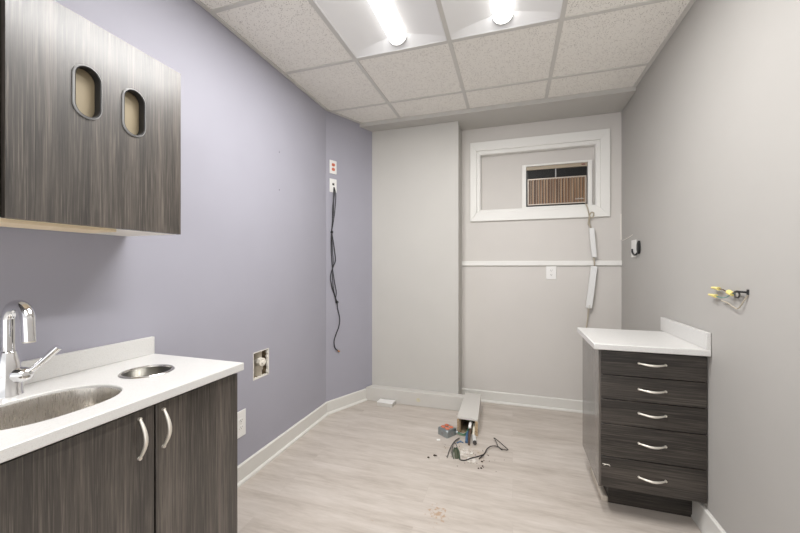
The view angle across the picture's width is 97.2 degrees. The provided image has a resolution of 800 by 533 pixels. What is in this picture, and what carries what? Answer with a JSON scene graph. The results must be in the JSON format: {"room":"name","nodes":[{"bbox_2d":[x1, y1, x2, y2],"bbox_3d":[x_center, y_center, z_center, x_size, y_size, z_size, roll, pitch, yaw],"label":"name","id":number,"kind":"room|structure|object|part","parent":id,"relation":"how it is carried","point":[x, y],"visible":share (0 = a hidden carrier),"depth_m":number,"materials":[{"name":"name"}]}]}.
{"room":"dental exam room","nodes":[
{"label":"dental exam room","id":0,"kind":"room"},
{"bbox_2d":[0,0,325,465],"bbox_3d":[-1.319,-0.110,0.962,0.116,2.700,4.230,0,0,18],"label":"wall","id":1,"kind":"structure","parent":0,"point":[244,275],"depth_m":1.89,"materials":[{"name":"purple paint"}]},
{"bbox_2d":[22,336,154,384],"bbox_3d":[-1.294,0.339,0.817,0.018,0.073,1.488,0,0,18],"label":"backsplash","id":2,"kind":"structure","parent":1,"relation":"attached to","point":[58,365],"depth_m":1.29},
{"bbox_2d":[0,0,180,235],"bbox_3d":[-1.043,-0.423,1.154,0.291,0.622,0.488,0,0,18],"label":"upper cabinet","id":3,"kind":"object","parent":1,"relation":"attached to","point":[90,122],"visible":1,"depth_m":1.04,"materials":[{"name":"laminate"}]},
{"bbox_3d":[-1.029,-0.117,1.038,0.138,0.010,0.272,0,0,18],"label":"light rail","id":4,"kind":"part","parent":3,"relation":"part of","materials":[{"name":"beige wood"}]},
{"bbox_3d":[-1.055,-0.130,1.158,0.266,0.016,0.486,0,0,18],"label":"panel","id":5,"kind":"part","parent":3,"relation":"part of","materials":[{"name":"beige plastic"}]},
{"bbox_2d":[237,408,245,438],"bbox_3d":[-0.914,0.904,2.026,0.008,0.150,0.076,0,0,18],"label":"wall outlet","id":6,"kind":"object","parent":1,"relation":"attached to","point":[241,415],"visible":0.9,"depth_m":2.03,"materials":[{"name":"white plastic"}]},
{"bbox_2d":[254,351,265,375],"bbox_3d":[-0.895,0.606,2.225,0.110,0.160,0.071,0,0,45],"label":"pipe","id":7,"kind":"object","parent":1,"relation":"in","point":[259,362],"visible":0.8,"depth_m":2.21,"materials":[{"name":"beige plastic"}]},
{"bbox_2d":[237,402,328,487],"bbox_3d":[-0.837,1.188,2.238,0.027,0.105,1.514,0,0,18],"label":"baseboard","id":8,"kind":"structure","parent":1,"relation":"attached to","point":[261,458],"depth_m":2.33,"materials":[{"name":"paint"}]},
{"bbox_2d":[326,111,371,401],"bbox_3d":[-0.337,-0.110,3.343,0.100,2.700,0.950,0,0,43],"label":"wall","id":9,"kind":"structure","parent":0,"point":[349,370],"depth_m":3.14,"materials":[{"name":"purple paint"}]},
{"bbox_2d":[330,160,336,174],"bbox_3d":[-0.570,-0.847,3.008,0.008,0.114,0.072,0,0,43],"label":"wall outlet","id":10,"kind":"object","parent":9,"relation":"attached to","point":[333,164],"visible":1,"depth_m":3.01,"materials":[{"name":"white plastic"}]},
{"bbox_2d":[330,178,336,192],"bbox_3d":[-0.570,-0.690,3.008,0.008,0.114,0.072,0,0,43],"label":"cable plate","id":11,"kind":"object","parent":9,"relation":"attached to","point":[333,182],"visible":1,"depth_m":3.01,"materials":[{"name":"white plastic"}]},
{"bbox_2d":[330,187,339,351],"bbox_3d":[-0.552,0.032,3.013,0.030,1.416,0.105,0,0,44],"label":"cable bundle","id":12,"kind":"object","parent":11,"relation":"hanging from","point":[334,190],"visible":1,"depth_m":3.00,"materials":[{"name":"black plastic"}]},
{"bbox_2d":[327,388,366,414],"bbox_3d":[-0.462,1.188,3.112,0.027,0.105,0.440,0,0,43],"label":"baseboard","id":13,"kind":"structure","parent":9,"relation":"attached to","point":[343,402],"depth_m":3.10,"materials":[{"name":"paint"}]},
{"bbox_2d":[372,121,461,393],"bbox_3d":[0.073,-0.044,3.359,0.995,2.568,0.227,0,0,18],"label":"wall","id":14,"kind":"structure","parent":0,"point":[417,170],"depth_m":3.21,"materials":[{"name":"beige paint"}]},
{"bbox_2d":[200,0,689,131],"bbox_3d":[-0.028,-1.349,0.972,2.459,0.142,5.035,0,0,18],"label":"ceiling","id":15,"kind":"structure","parent":0,"point":[291,34],"depth_m":2.31,"materials":[{"name":"tile"}]},
{"bbox_2d":[194,0,695,123],"bbox_3d":[-0.098,-1.324,0.753,2.459,0.032,4.575,0,0,18],"label":"grid","id":16,"kind":"object","parent":15,"relation":"attached to","point":[214,11],"visible":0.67,"depth_m":2.12,"materials":[{"name":"metal"}]},
{"bbox_2d":[313,0,446,57],"bbox_3d":[-0.182,-1.354,1.565,0.574,0.088,1.196,0,0,18],"label":"ceiling light","id":17,"kind":"object","parent":16,"relation":"attached to","point":[367,27],"visible":0.99,"depth_m":1.94,"materials":[{"name":"white plastic"}]},
{"bbox_3d":[-0.007,-1.342,2.113,0.574,0.060,0.045,0,0,18],"label":"plate","id":18,"kind":"part","parent":17,"relation":"part of","materials":[{"name":"white metal"}]},
{"bbox_2d":[441,0,562,39],"bbox_3d":[0.388,-1.354,1.382,0.574,0.088,1.196,0,0,18],"label":"ceiling light","id":19,"kind":"object","parent":16,"relation":"attached to","point":[464,18],"visible":1,"depth_m":1.87,"materials":[{"name":"white plastic"}]},
{"bbox_3d":[0.563,-1.342,1.931,0.574,0.060,0.045,0,0,18],"label":"plate","id":20,"kind":"part","parent":19,"relation":"part of","materials":[{"name":"white metal"}]},
{"bbox_2d":[237,400,701,532],"bbox_3d":[-0.053,1.280,1.067,2.750,0.080,5.200,0,0,18],"label":"floor","id":21,"kind":"structure","parent":0,"point":[365,467],"depth_m":2.01,"materials":[{"name":"beige laminate"}]},
{"bbox_2d":[0,373,236,532],"bbox_3d":[-1.063,0.825,0.741,0.502,0.831,1.465,0,0,18],"label":"base cabinet","id":22,"kind":"object","parent":21,"relation":"on","point":[169,465],"visible":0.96,"depth_m":1.01,"materials":[{"name":"laminate"}]},
{"bbox_3d":[-0.816,0.775,0.828,0.019,0.720,0.480,0,0,18],"label":"door","id":23,"kind":"part","parent":22,"relation":"part of","materials":[{"name":"laminate"}]},
{"bbox_2d":[0,336,243,463],"bbox_3d":[-1.069,0.353,0.745,0.490,0.103,1.488,0,0,18],"label":"countertop","id":24,"kind":"structure","parent":22,"relation":"on","point":[100,366],"depth_m":1.14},
{"bbox_2d":[0,300,61,398],"bbox_3d":[-1.102,0.235,1.036,0.148,0.280,0.095,0,0,7],"label":"faucet","id":25,"kind":"object","parent":24,"relation":"on","point":[13,375],"visible":1,"depth_m":1.01,"materials":[{"name":"silver metal"}]},
{"bbox_3d":[-1.097,0.171,1.014,0.130,0.152,0.033,0,0,18],"label":"spout","id":26,"kind":"part","parent":25,"relation":"part of","materials":[{"name":"silver metal"}]},
{"bbox_3d":[-1.065,0.278,1.053,0.085,0.085,0.021,0,0,-21],"label":"lever","id":27,"kind":"part","parent":25,"relation":"part of","materials":[{"name":"silver metal"}]},
{"bbox_2d":[0,387,120,429],"bbox_3d":[-0.959,0.457,0.959,0.251,0.146,0.325,0,0,18],"label":"sink","id":28,"kind":"object","parent":24,"relation":"in","point":[42,408],"visible":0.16,"depth_m":1.06,"materials":[{"name":"silver metal"}]},
{"bbox_2d":[118,364,174,378],"bbox_3d":[-0.902,0.473,1.260,0.166,0.204,0.166,0,0,18],"label":"chute","id":29,"kind":"object","parent":24,"relation":"in","point":[149,370],"visible":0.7,"depth_m":1.30,"materials":[{"name":"silver metal"}]},
{"bbox_3d":[-0.732,0.493,1.006,0.033,0.123,0.011,0,0,18],"label":"handle","id":30,"kind":"part","parent":22,"relation":"part of","materials":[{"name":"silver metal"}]},
{"bbox_3d":[-0.710,0.493,1.075,0.033,0.123,0.011,0,0,18],"label":"handle","id":31,"kind":"part","parent":22,"relation":"part of","materials":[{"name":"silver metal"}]},
{"bbox_3d":[-0.691,0.775,1.219,0.019,0.720,0.329,0,0,18],"label":"door","id":32,"kind":"part","parent":22,"relation":"part of","materials":[{"name":"laminate"}]},
{"bbox_2d":[377,399,395,407],"bbox_3d":[-0.124,1.222,3.157,0.150,0.035,0.091,0,0,18],"label":"cord cover","id":33,"kind":"object","parent":21,"relation":"on","point":[381,402],"visible":1,"depth_m":3.13,"materials":[{"name":"white plastic"}]},
{"bbox_2d":[366,385,480,435],"bbox_3d":[0.149,1.179,2.994,1.055,0.122,0.536,0,0,18],"label":"chase","id":34,"kind":"object","parent":21,"relation":"on","point":[468,405],"visible":0.97,"depth_m":3.08,"materials":[{"name":"paint"}]},
{"bbox_3d":[0.576,1.179,2.857,0.158,0.122,0.536,0,0,18],"label":"arm","id":35,"kind":"part","parent":34,"relation":"part of","materials":[{"name":"paint"}]},
{"bbox_2d":[438,424,455,437],"bbox_3d":[0.348,1.211,2.608,0.103,0.058,0.103,0,0,-38],"label":"junction box","id":36,"kind":"object","parent":21,"relation":"on","point":[446,430],"visible":1,"depth_m":2.58,"materials":[{"name":"silver metal"}]},
{"bbox_2d":[447,438,459,457],"bbox_3d":[0.376,1.216,2.408,0.066,0.048,0.286,0,0,18],"label":"wires","id":37,"kind":"object","parent":21,"relation":"on","point":[457,438],"visible":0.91,"depth_m":2.36,"materials":[{"name":"grey"}]},
{"bbox_2d":[453,447,459,459],"bbox_3d":[0.368,1.206,2.280,0.052,0.073,0.052,0,0,18],"label":"stump","id":38,"kind":"object","parent":21,"relation":"on","point":[456,454],"visible":1,"depth_m":2.27,"materials":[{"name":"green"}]},
{"bbox_2d":[450,449,474,463],"bbox_3d":[0.416,1.238,2.316,0.166,0.002,0.175,0,0,18],"label":"plaster patch","id":39,"kind":"object","parent":21,"relation":"on","point":[464,453],"visible":0.82,"depth_m":2.32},
{"bbox_2d":[456,420,472,435],"bbox_3d":[0.513,1.200,2.674,0.100,0.079,0.292,0,0,45],"label":"wire","id":40,"kind":"object","parent":21,"relation":"on","point":[457,432],"visible":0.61,"depth_m":2.59,"materials":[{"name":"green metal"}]},
{"bbox_2d":[465,421,472,444],"bbox_3d":[0.499,1.194,2.552,0.042,0.090,0.235,0,0,18],"label":"stub","id":41,"kind":"object","parent":21,"relation":"on","point":[468,434],"visible":1,"depth_m":2.53,"materials":[{"name":"blue"}]},
{"bbox_2d":[472,423,476,444],"bbox_3d":[0.533,1.206,2.545,0.032,0.065,0.211,0,0,8],"label":"stub","id":42,"kind":"object","parent":21,"relation":"on","point":[474,440],"visible":0.97,"depth_m":2.50,"materials":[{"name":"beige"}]},
{"bbox_2d":[460,438,507,460],"bbox_3d":[0.581,1.230,2.333,0.402,0.019,0.153,0,0,-43],"label":"wire","id":43,"kind":"object","parent":21,"relation":"on","point":[482,455],"visible":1,"depth_m":2.34,"materials":[{"name":"grey"}]},
{"bbox_2d":[583,338,706,516],"bbox_3d":[1.263,0.825,1.876,0.448,0.831,0.457,0,0,18],"label":"base cabinet","id":44,"kind":"object","parent":21,"relation":"on","point":[645,414],"visible":0.98,"depth_m":1.70,"materials":[{"name":"laminate"}]},
{"bbox_3d":[1.063,0.752,1.958,0.017,0.686,0.423,0,0,18],"label":"panel","id":45,"kind":"part","parent":44,"relation":"part of","materials":[{"name":"laminate"}]},
{"bbox_2d":[577,317,710,356],"bbox_3d":[1.260,0.354,1.914,0.474,0.108,0.527,0,0,18],"label":"countertop","id":46,"kind":"structure","parent":44,"relation":"on","point":[675,337],"depth_m":1.77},
{"bbox_3d":[1.201,1.018,1.673,0.120,0.013,0.032,0,0,18],"label":"handle","id":47,"kind":"part","parent":44,"relation":"part of","materials":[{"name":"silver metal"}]},
{"bbox_3d":[1.201,0.855,1.673,0.120,0.013,0.032,0,0,18],"label":"handle","id":48,"kind":"part","parent":44,"relation":"part of","materials":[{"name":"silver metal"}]},
{"bbox_3d":[1.201,0.710,1.673,0.120,0.013,0.032,0,0,18],"label":"handle","id":49,"kind":"part","parent":44,"relation":"part of","materials":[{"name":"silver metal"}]},
{"bbox_3d":[1.201,0.594,1.673,0.120,0.013,0.032,0,0,18],"label":"handle","id":50,"kind":"part","parent":44,"relation":"part of","materials":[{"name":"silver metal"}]},
{"bbox_3d":[1.201,0.469,1.673,0.120,0.013,0.032,0,0,18],"label":"handle","id":51,"kind":"part","parent":44,"relation":"part of","materials":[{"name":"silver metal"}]},
{"bbox_3d":[1.209,1.016,1.697,0.434,0.150,0.019,0,0,18],"label":"drawer","id":52,"kind":"part","parent":44,"relation":"part of","materials":[{"name":"laminate"}]},
{"bbox_3d":[1.209,0.858,1.697,0.434,0.158,0.019,0,0,18],"label":"drawer","id":53,"kind":"part","parent":44,"relation":"part of","materials":[{"name":"laminate"}]},
{"bbox_3d":[1.209,0.716,1.697,0.434,0.118,0.019,0,0,18],"label":"drawer","id":54,"kind":"part","parent":44,"relation":"part of","materials":[{"name":"laminate"}]},
{"bbox_3d":[1.209,0.595,1.697,0.434,0.116,0.019,0,0,18],"label":"drawer","id":55,"kind":"part","parent":44,"relation":"part of","materials":[{"name":"laminate"}]},
{"bbox_3d":[1.209,0.475,1.697,0.434,0.115,0.019,0,0,18],"label":"drawer","id":56,"kind":"part","parent":44,"relation":"part of","materials":[{"name":"laminate"}]},
{"bbox_2d":[462,112,621,400],"bbox_3d":[0.727,-0.110,3.332,2.557,2.700,0.120,0,0,18],"label":"wall","id":57,"kind":"structure","parent":0,"point":[520,335],"depth_m":3.12,"materials":[{"name":"beige paint"}]},
{"bbox_2d":[462,388,582,412],"bbox_3d":[1.202,1.191,3.103,1.312,0.098,0.027,0,0,18],"label":"baseboard","id":58,"kind":"structure","parent":57,"relation":"attached to","point":[560,404],"depth_m":3.12,"materials":[{"name":"paint"}]},
{"bbox_2d":[470,128,609,221],"bbox_3d":[1.217,-0.780,3.163,1.146,0.729,0.140,0,0,18],"label":"window","id":59,"kind":"structure","parent":57,"relation":"in","point":[495,166],"depth_m":3.15,"materials":[{"name":"white paint"}]},
{"bbox_3d":[1.222,-0.774,3.199,0.964,0.624,0.068,0,0,18],"label":"infill panel","id":60,"kind":"part","parent":59,"relation":"part of","materials":[{"name":"beige paint"}]},
{"bbox_2d":[522,160,591,207],"bbox_3d":[1.376,-0.711,3.119,0.562,0.394,0.090,0,0,18],"label":"air conditioner","id":61,"kind":"object","parent":59,"relation":"attached to","point":[569,183],"visible":0.95,"depth_m":3.09,"materials":[{"name":"white paint"}]},
{"bbox_2d":[528,175,585,205],"bbox_3d":[1.371,-0.663,3.094,0.472,0.234,0.023,0,0,18],"label":"grille","id":62,"kind":"object","parent":61,"relation":"attached to","point":[552,190],"depth_m":3.09,"materials":[{"name":"brown wood"}]},
{"bbox_2d":[585,203,594,327],"bbox_3d":[1.600,0.282,2.969,0.071,1.636,0.040,0,0,18],"label":"power cord","id":63,"kind":"object","parent":61,"relation":"hanging from","point":[589,217],"visible":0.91,"depth_m":2.96,"materials":[{"name":"beige plastic"}]},
{"bbox_2d":[462,260,621,265],"bbox_3d":[1.204,-0.029,3.108,1.312,0.043,0.016,0,0,18],"label":"trim","id":64,"kind":"structure","parent":57,"relation":"attached to","point":[608,262],"depth_m":3.08,"materials":[{"name":"white paint"}]},
{"bbox_2d":[546,266,555,278],"bbox_3d":[1.319,0.054,3.075,0.082,0.116,0.008,0,0,18],"label":"wall outlet","id":65,"kind":"object","parent":57,"relation":"attached to","point":[550,270],"visible":1,"depth_m":3.07,"materials":[{"name":"white plastic"}]},
{"bbox_2d":[586,266,596,308],"bbox_3d":[1.602,0.174,2.950,0.086,0.359,0.032,0,0,18],"label":"cord cover","id":66,"kind":"object","parent":57,"relation":"attached to","point":[593,270],"visible":1,"depth_m":2.94,"materials":[{"name":"white plastic"}]},
{"bbox_2d":[589,228,596,256],"bbox_3d":[1.613,-0.200,2.950,0.057,0.247,0.024,0,0,18],"label":"cord cover","id":67,"kind":"object","parent":57,"relation":"attached to","point":[591,230],"visible":1,"depth_m":2.94,"materials":[{"name":"white plastic"}]},
{"bbox_2d":[622,0,799,532],"bbox_3d":[1.168,-0.110,0.676,0.100,2.700,5.200,0,0,18],"label":"wall","id":68,"kind":"structure","parent":0,"point":[711,129],"depth_m":1.44,"materials":[{"name":"beige paint"}]},
{"bbox_2d":[620,214,632,240],"bbox_3d":[1.785,-0.322,2.782,0.012,0.226,0.287,0,0,18],"label":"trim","id":69,"kind":"structure","parent":68,"relation":"attached to","point":[620,214],"depth_m":2.91,"materials":[{"name":"white plastic"}]},
{"bbox_2d":[631,240,636,256],"bbox_3d":[1.728,-0.132,2.608,0.008,0.128,0.105,0,0,18],"label":"wall outlet","id":70,"kind":"object","parent":68,"relation":"attached to","point":[633,242],"visible":0.87,"depth_m":2.60,"materials":[{"name":"white plastic"}]},
{"bbox_2d":[631,241,640,255],"bbox_3d":[1.701,-0.131,2.546,0.020,0.105,0.148,0,0,16],"label":"plug","id":71,"kind":"object","parent":70,"relation":"attached to","point":[638,245],"visible":1,"depth_m":2.49,"materials":[{"name":"black plastic"}]},
{"bbox_2d":[661,317,710,349],"bbox_3d":[1.478,0.339,1.846,0.018,0.078,0.523,0,0,18],"label":"backsplash","id":72,"kind":"structure","parent":68,"relation":"attached to","point":[701,338],"depth_m":1.77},
{"bbox_2d":[691,501,725,532],"bbox_3d":[1.128,1.181,0.760,0.027,0.118,4.535,0,0,18],"label":"baseboard","id":73,"kind":"structure","parent":68,"relation":"attached to","point":[701,516],"depth_m":1.63,"materials":[{"name":"paint"}]},
{"bbox_2d":[708,287,748,308],"bbox_3d":[1.349,0.128,1.464,0.026,0.082,0.250,0,0,14],"label":"loose wires","id":74,"kind":"object","parent":68,"relation":"attached to","point":[729,292],"visible":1,"depth_m":1.42,"materials":[{"name":"yellow rubber"}]}
]}

